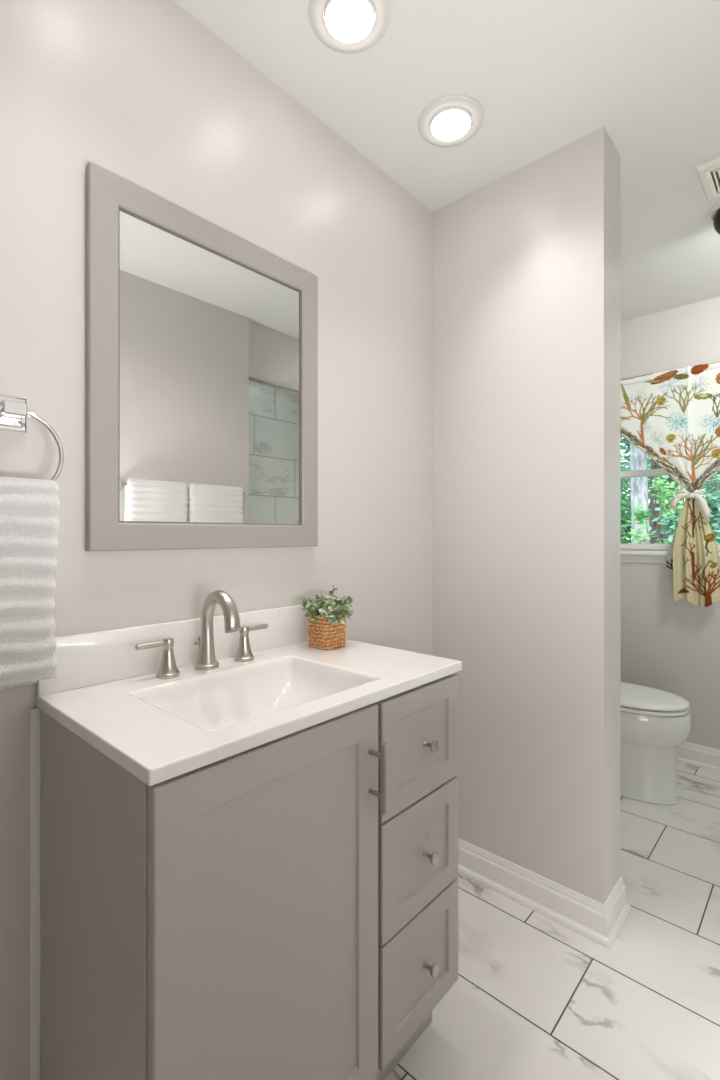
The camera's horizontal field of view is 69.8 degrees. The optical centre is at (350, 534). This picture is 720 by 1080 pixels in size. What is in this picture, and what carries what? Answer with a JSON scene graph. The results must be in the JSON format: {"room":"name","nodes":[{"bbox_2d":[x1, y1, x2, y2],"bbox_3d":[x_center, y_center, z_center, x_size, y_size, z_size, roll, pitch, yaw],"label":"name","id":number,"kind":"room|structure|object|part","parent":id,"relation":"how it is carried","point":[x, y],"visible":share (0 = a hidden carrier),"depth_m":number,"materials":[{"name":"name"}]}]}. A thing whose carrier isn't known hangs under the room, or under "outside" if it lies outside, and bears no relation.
{"room":"bathroom","nodes":[
{"label":"bathroom","id":0,"kind":"room"},
{"bbox_2d":[0,0,432,1079],"bbox_3d":[-0.068,-0.003,1.636,0.120,2.440,4.410,0,0,43],"label":"wall","id":1,"kind":"structure","parent":0,"point":[142,92],"depth_m":1.20,"materials":[{"name":"grey paint"}]},
{"bbox_2d":[0,395,63,480],"bbox_3d":[-0.607,-0.157,0.920,0.060,0.188,0.161,0,0,43],"label":"towel ring","id":2,"kind":"object","parent":1,"relation":"attached to","point":[13,410],"visible":0.92,"depth_m":0.93,"materials":[{"name":"silver metal"}]},
{"bbox_3d":[-0.625,-0.220,0.937,0.010,0.063,0.063,0,0,43],"label":"wall plate","id":3,"kind":"part","parent":2,"relation":"part of","materials":[{"name":"silver metal"}]},
{"bbox_3d":[-0.603,-0.220,0.917,0.050,0.030,0.037,0,0,43],"label":"post","id":4,"kind":"part","parent":2,"relation":"part of","materials":[{"name":"silver metal"}]},
{"bbox_2d":[0,477,60,689],"bbox_3d":[-0.602,0.087,0.900,0.072,0.372,0.164,0,0,43],"label":"hand towel","id":5,"kind":"object","parent":2,"relation":"hanging from","point":[29,508],"visible":1,"depth_m":0.90,"materials":[{"name":"fabric"}]},
{"bbox_2d":[30,707,40,1079],"bbox_3d":[-0.594,0.772,0.973,0.007,0.889,0.016,0,0,43],"label":"trim","id":6,"kind":"structure","parent":1,"relation":"attached to","point":[35,713],"depth_m":0.97,"materials":[{"name":"white paint"}]},
{"bbox_2d":[36,604,308,695],"bbox_3d":[-0.325,0.251,1.255,0.018,0.105,0.777,0,0,43],"label":"backsplash","id":7,"kind":"structure","parent":1,"relation":"attached to","point":[98,657],"depth_m":1.12,"materials":[{"name":"stone"}]},
{"bbox_2d":[86,162,317,551],"bbox_3d":[-0.314,-0.354,1.264,0.022,0.777,0.629,0,0,43],"label":"wall mirror","id":8,"kind":"object","parent":1,"relation":"attached to","point":[202,340],"visible":1,"depth_m":1.20,"materials":[{"name":"grey paint"}]},
{"bbox_2d":[120,210,299,523],"bbox_3d":[-0.317,-0.354,1.267,0.009,0.759,0.611,0,0,43],"label":"mirror glass","id":9,"kind":"object","parent":8,"relation":"attached to","point":[210,317],"depth_m":1.23,"materials":[{"name":"silver mirror"}]},
{"bbox_2d":[174,0,719,321],"bbox_3d":[0.740,-1.273,0.889,2.320,0.100,4.410,0,0,43],"label":"ceiling","id":10,"kind":"structure","parent":0,"point":[544,75],"depth_m":1.42,"materials":[{"name":"white paint"}]},
{"bbox_2d":[309,0,390,53],"bbox_3d":[-0.002,-1.212,1.214,0.192,0.024,0.192,0,0,43],"label":"recessed light","id":11,"kind":"object","parent":10,"relation":"in","point":[333,30],"visible":1,"depth_m":1.22,"materials":[{"name":"white"}]},
{"bbox_3d":[-0.002,-1.205,1.214,0.115,0.012,0.115,0,0,43],"label":"bulb","id":12,"kind":"part","parent":11,"relation":"part of","materials":[{"name":"white glass"}]},
{"bbox_3d":[-0.002,-1.217,1.214,0.123,0.012,0.123,0,0,43],"label":"bulb","id":13,"kind":"part","parent":11,"relation":"part of","materials":[{"name":"white glass"}]},
{"bbox_2d":[418,94,483,146],"bbox_3d":[0.297,-1.212,1.530,0.192,0.024,0.192,0,0,43],"label":"recessed light","id":14,"kind":"object","parent":10,"relation":"in","point":[452,120],"visible":1,"depth_m":1.51,"materials":[{"name":"white plastic"}]},
{"bbox_3d":[0.297,-1.217,1.530,0.123,0.012,0.123,0,0,43],"label":"bulb","id":15,"kind":"part","parent":14,"relation":"part of","materials":[{"name":"white glass"}]},
{"bbox_3d":[0.297,-1.205,1.530,0.115,0.012,0.115,0,0,43],"label":"bulb","id":16,"kind":"part","parent":14,"relation":"part of","materials":[{"name":"white glass"}]},
{"bbox_2d":[695,156,719,200],"bbox_3d":[1.305,-1.213,1.718,0.230,0.020,0.222,0,0,43],"label":"ceiling vent","id":17,"kind":"object","parent":10,"relation":"in","point":[708,172],"visible":1,"depth_m":1.74,"materials":[{"name":"white plastic"}]},
{"bbox_2d":[706,203,719,234],"bbox_3d":[1.445,-1.194,1.940,0.176,0.131,0.176,0,0,43],"label":"ceiling light","id":18,"kind":"object","parent":10,"relation":"attached to","point":[716,221],"visible":0.99,"depth_m":1.95,"materials":[{"name":"white metal"}]},
{"bbox_2d":[433,126,619,903],"bbox_3d":[0.590,-0.003,1.818,0.619,2.440,0.169,0,0,43],"label":"wall partition","id":19,"kind":"structure","parent":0,"point":[526,263],"depth_m":1.69,"materials":[{"name":"grey paint"}]},
{"bbox_2d":[458,838,631,949],"bbox_3d":[0.603,1.163,1.806,0.635,0.107,0.221,0,0,43],"label":"baseboard","id":20,"kind":"structure","parent":19,"relation":"attached to","point":[598,922],"depth_m":1.65,"materials":[{"name":"white paint"}]},
{"bbox_2d":[385,762,719,1079],"bbox_3d":[0.740,1.257,0.889,2.320,0.080,4.410,0,0,43],"label":"floor","id":21,"kind":"structure","parent":0,"point":[532,997],"depth_m":1.40,"materials":[{"name":"tile"}]},
{"bbox_2d":[41,674,457,1079],"bbox_3d":[-0.149,0.772,1.092,0.484,0.889,0.766,0,0,43],"label":"vanity cabinet","id":22,"kind":"object","parent":21,"relation":"on","point":[286,907],"visible":0.95,"depth_m":0.86,"materials":[{"name":"grey paint"}]},
{"bbox_3d":[-0.425,0.772,0.838,0.424,0.889,0.018,0,0,43],"label":"panel","id":23,"kind":"part","parent":22,"relation":"part of","materials":[{"name":"grey paint"}]},
{"bbox_2d":[36,604,461,785],"bbox_3d":[-0.164,0.307,1.105,0.458,0.217,0.777,0,0,43],"label":"countertop","id":24,"kind":"structure","parent":22,"relation":"on","point":[106,691],"depth_m":1.07,"materials":[{"name":"stone"}]},
{"bbox_2d":[135,590,267,678],"bbox_3d":[-0.293,0.214,1.147,0.143,0.180,0.336,0,0,43],"label":"faucet","id":25,"kind":"object","parent":24,"relation":"on","point":[168,669],"visible":1,"depth_m":1.15,"materials":[{"name":"silver metal"}]},
{"bbox_3d":[-0.414,0.231,1.079,0.013,0.013,0.070,0,0,43],"label":"lever","id":26,"kind":"part","parent":25,"relation":"part of","materials":[{"name":"silver metal"}]},
{"bbox_3d":[-0.391,0.264,1.105,0.048,0.080,0.048,0,0,43],"label":"handle","id":27,"kind":"part","parent":25,"relation":"part of","materials":[{"name":"silver metal"}]},
{"bbox_3d":[-0.295,0.214,1.145,0.143,0.180,0.054,0,0,43],"label":"spout","id":28,"kind":"part","parent":25,"relation":"part of","materials":[{"name":"silver metal"}]},
{"bbox_3d":[-0.258,0.264,1.248,0.048,0.080,0.048,0,0,43],"label":"handle","id":29,"kind":"part","parent":25,"relation":"part of","materials":[{"name":"silver metal"}]},
{"bbox_3d":[-0.234,0.231,1.274,0.013,0.013,0.070,0,0,43],"label":"lever","id":30,"kind":"part","parent":25,"relation":"part of","materials":[{"name":"silver metal"}]},
{"bbox_2d":[127,655,380,731],"bbox_3d":[-0.181,0.359,1.043,0.304,0.111,0.424,0,0,43],"label":"sink basin","id":31,"kind":"object","parent":24,"relation":"in","point":[227,699],"depth_m":1.14,"materials":[{"name":"ceramic"}]},
{"bbox_2d":[300,585,353,649],"bbox_3d":[-0.064,0.222,1.402,0.146,0.166,0.142,0,0,19],"label":"potted plant","id":32,"kind":"object","parent":24,"relation":"on","point":[326,629],"visible":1,"depth_m":1.37,"materials":[{"name":"green plant"}]},
{"bbox_2d":[308,613,345,649],"bbox_3d":[-0.064,0.260,1.399,0.085,0.089,0.085,0,0,43],"label":"basket","id":33,"kind":"object","parent":32,"relation":"attached to","point":[323,632],"depth_m":1.37,"materials":[{"name":"wicker"}]},
{"bbox_3d":[-0.065,0.190,1.400,0.129,0.089,0.125,0,0,18],"label":"stem","id":34,"kind":"part","parent":32,"relation":"part of","materials":[{"name":"green plant"}]},
{"bbox_3d":[-0.108,0.701,0.853,0.019,0.732,0.462,0,0,43],"label":"door","id":35,"kind":"part","parent":22,"relation":"part of","materials":[{"name":"grey paint"}]},
{"bbox_3d":[0.052,0.461,0.983,0.040,0.132,0.012,0,0,43],"label":"handle","id":36,"kind":"part","parent":22,"relation":"part of","materials":[{"name":"silver metal"}]},
{"bbox_3d":[0.154,0.456,1.136,0.019,0.239,0.289,0,0,43],"label":"drawer","id":37,"kind":"part","parent":22,"relation":"part of","materials":[{"name":"grey paint"}]},
{"bbox_3d":[0.154,0.946,1.136,0.019,0.241,0.289,0,0,43],"label":"drawer","id":38,"kind":"part","parent":22,"relation":"part of","materials":[{"name":"grey paint"}]},
{"bbox_3d":[0.154,0.701,1.136,0.019,0.238,0.289,0,0,43],"label":"drawer","id":39,"kind":"part","parent":22,"relation":"part of","materials":[{"name":"grey paint"}]},
{"bbox_3d":[0.083,0.772,1.387,0.424,0.889,0.018,0,0,43],"label":"panel","id":40,"kind":"part","parent":22,"relation":"part of","materials":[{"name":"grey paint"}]},
{"bbox_3d":[0.176,0.954,1.134,0.030,0.027,0.027,0,0,43],"label":"knob","id":41,"kind":"part","parent":22,"relation":"part of","materials":[{"name":"silver metal"}]},
{"bbox_3d":[0.176,0.709,1.134,0.030,0.027,0.027,0,0,43],"label":"knob","id":42,"kind":"part","parent":22,"relation":"part of","materials":[{"name":"silver metal"}]},
{"bbox_3d":[0.176,0.464,1.134,0.030,0.027,0.027,0,0,43],"label":"knob","id":43,"kind":"part","parent":22,"relation":"part of","materials":[{"name":"silver metal"}]},
{"bbox_2d":[620,682,691,804],"bbox_3d":[1.282,0.829,2.519,0.648,0.775,0.464,0,0,43],"label":"toilet","id":44,"kind":"object","parent":21,"relation":"on","point":[654,722],"visible":0.41,"depth_m":2.32,"materials":[{"name":"white ceramic"}]},
{"bbox_3d":[1.353,0.791,2.454,0.433,0.017,0.364,0,0,43],"label":"seat","id":45,"kind":"part","parent":44,"relation":"part of","materials":[{"name":"white plastic"}]},
{"bbox_3d":[1.353,0.765,2.453,0.434,0.026,0.364,0,0,43],"label":"lid","id":46,"kind":"part","parent":44,"relation":"part of","materials":[{"name":"white plastic"}]},
{"bbox_2d":[620,297,719,749],"bbox_3d":[2.203,-0.003,2.458,2.100,2.440,0.120,0,0,43],"label":"wall","id":47,"kind":"structure","parent":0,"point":[666,644],"depth_m":2.80,"materials":[{"name":"grey paint"}]},
{"bbox_2d":[620,468,719,564],"bbox_3d":[1.841,-0.341,2.758,0.960,1.004,0.150,0,0,43],"label":"window","id":48,"kind":"structure","parent":47,"relation":"attached to","point":[647,553],"depth_m":2.90,"materials":[{"name":"white paint"}]},
{"bbox_3d":[1.813,0.106,2.729,0.960,0.026,0.070,0,0,43],"label":"sill","id":49,"kind":"part","parent":48,"relation":"part of","materials":[{"name":"white paint"}]},
{"bbox_3d":[1.861,-0.375,2.780,0.860,0.936,0.090,0,0,43],"label":"frame","id":50,"kind":"part","parent":48,"relation":"part of","materials":[{"name":"white paint"}]},
{"bbox_3d":[1.869,-0.579,2.790,0.828,0.496,0.025,0,0,43],"label":"sash","id":51,"kind":"part","parent":48,"relation":"part of","materials":[{"name":"white paint"}]},
{"bbox_2d":[677,742,719,771],"bbox_3d":[1.869,1.163,2.667,1.325,0.107,0.026,0,0,43],"label":"baseboard","id":52,"kind":"structure","parent":47,"relation":"attached to","point":[701,756],"depth_m":2.70,"materials":[{"name":"white paint"}]},
{"label":"outside","id":53,"kind":"structure","parent":0,"visible":0},
{"bbox_3d":[10.261,1.817,20.092,50.000,0.200,36.560,0,0,43],"label":"ground","id":54,"kind":"structure","parent":53,"visible":0},
{"bbox_2d":[620,485,627,541],"bbox_3d":[3.227,0.398,6.481,0.528,2.643,0.662,0,0,43],"label":"shrub","id":55,"kind":"object","parent":54,"relation":"on","point":[622,501],"visible":0.02,"depth_m":6.30,"materials":[{"name":"green plant"}]},
{"bbox_2d":[630,443,648,543],"bbox_3d":[4.037,-1.782,6.869,4.556,7.007,3.920,0,0,-15],"label":"tree","id":56,"kind":"object","parent":54,"relation":"on","point":[638,458],"visible":0.02,"depth_m":6.65,"materials":[{"name":"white plant"}]},
{"bbox_2d":[620,460,684,543],"bbox_3d":[7.124,-1.029,14.685,2.616,5.615,5.029,0,0,-34],"label":"shrub","id":57,"kind":"object","parent":54,"relation":"on","point":[624,467],"visible":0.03,"depth_m":13.92,"materials":[{"name":"green plant"}]},
{"bbox_2d":[649,459,661,543],"bbox_3d":[5.166,-2.033,8.541,4.192,7.503,6.180,0,0,-23],"label":"tree","id":58,"kind":"object","parent":54,"relation":"on","point":[654,465],"visible":0.02,"depth_m":8.58,"materials":[{"name":"green plant"}]},
{"bbox_2d":[620,436,705,543],"bbox_3d":[5.736,-2.284,12.391,10.406,8.003,4.939,0,0,43],"label":"tree","id":59,"kind":"object","parent":54,"relation":"on","point":[622,440],"visible":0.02,"depth_m":11.48,"materials":[{"name":"green plant"}]},
{"bbox_2d":[620,452,705,542],"bbox_3d":[8.015,-0.163,12.037,6.692,3.868,2.863,0,0,32],"label":"shrub","id":60,"kind":"object","parent":54,"relation":"on","point":[624,515],"visible":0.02,"depth_m":12.88,"materials":[{"name":"green plant"}]},
{"bbox_2d":[620,440,719,542],"bbox_3d":[5.515,-2.282,7.500,6.656,8.004,4.273,0,0,43],"label":"tree","id":61,"kind":"object","parent":54,"relation":"on","point":[623,447],"visible":0.02,"depth_m":7.35,"materials":[{"name":"green plant"}]},
{"bbox_2d":[661,475,678,541],"bbox_3d":[5.952,-2.283,9.218,5.042,8.005,5.339,0,0,6],"label":"tree","id":62,"kind":"object","parent":54,"relation":"on","point":[670,479],"visible":0.02,"depth_m":9.07,"materials":[{"name":"green plant"}]},
{"bbox_2d":[627,475,714,543],"bbox_3d":[3.713,-0.051,5.965,1.010,3.541,0.807,0,0,-12],"label":"shrub","id":63,"kind":"object","parent":54,"relation":"on","point":[664,493],"visible":0.37,"depth_m":6.00,"materials":[{"name":"green plant"}]},
{"bbox_2d":[651,472,719,544],"bbox_3d":[3.856,0.193,5.297,0.886,3.055,1.476,0,0,-25],"label":"shrub","id":64,"kind":"object","parent":54,"relation":"on","point":[670,523],"visible":0.19,"depth_m":5.44,"materials":[{"name":"green plant"}]},
{"bbox_3d":[1.804,-0.859,2.708,0.840,0.014,0.053,0,0,43],"label":"curtain rod","id":65,"kind":"object","parent":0,"visible":0},
{"bbox_2d":[620,361,719,607],"bbox_3d":[1.769,-0.250,2.671,0.810,1.251,0.070,0,0,43],"label":"curtain","id":66,"kind":"object","parent":65,"relation":"hanging from","point":[672,416],"visible":0.99,"depth_m":2.69,"materials":[{"name":"fabric"}]},
{"bbox_3d":[1.775,-0.538,2.677,0.810,0.674,0.046,0,0,43],"label":"gathered panel","id":67,"kind":"part","parent":66,"relation":"part of","materials":[{"name":"fabric"}]}
]}

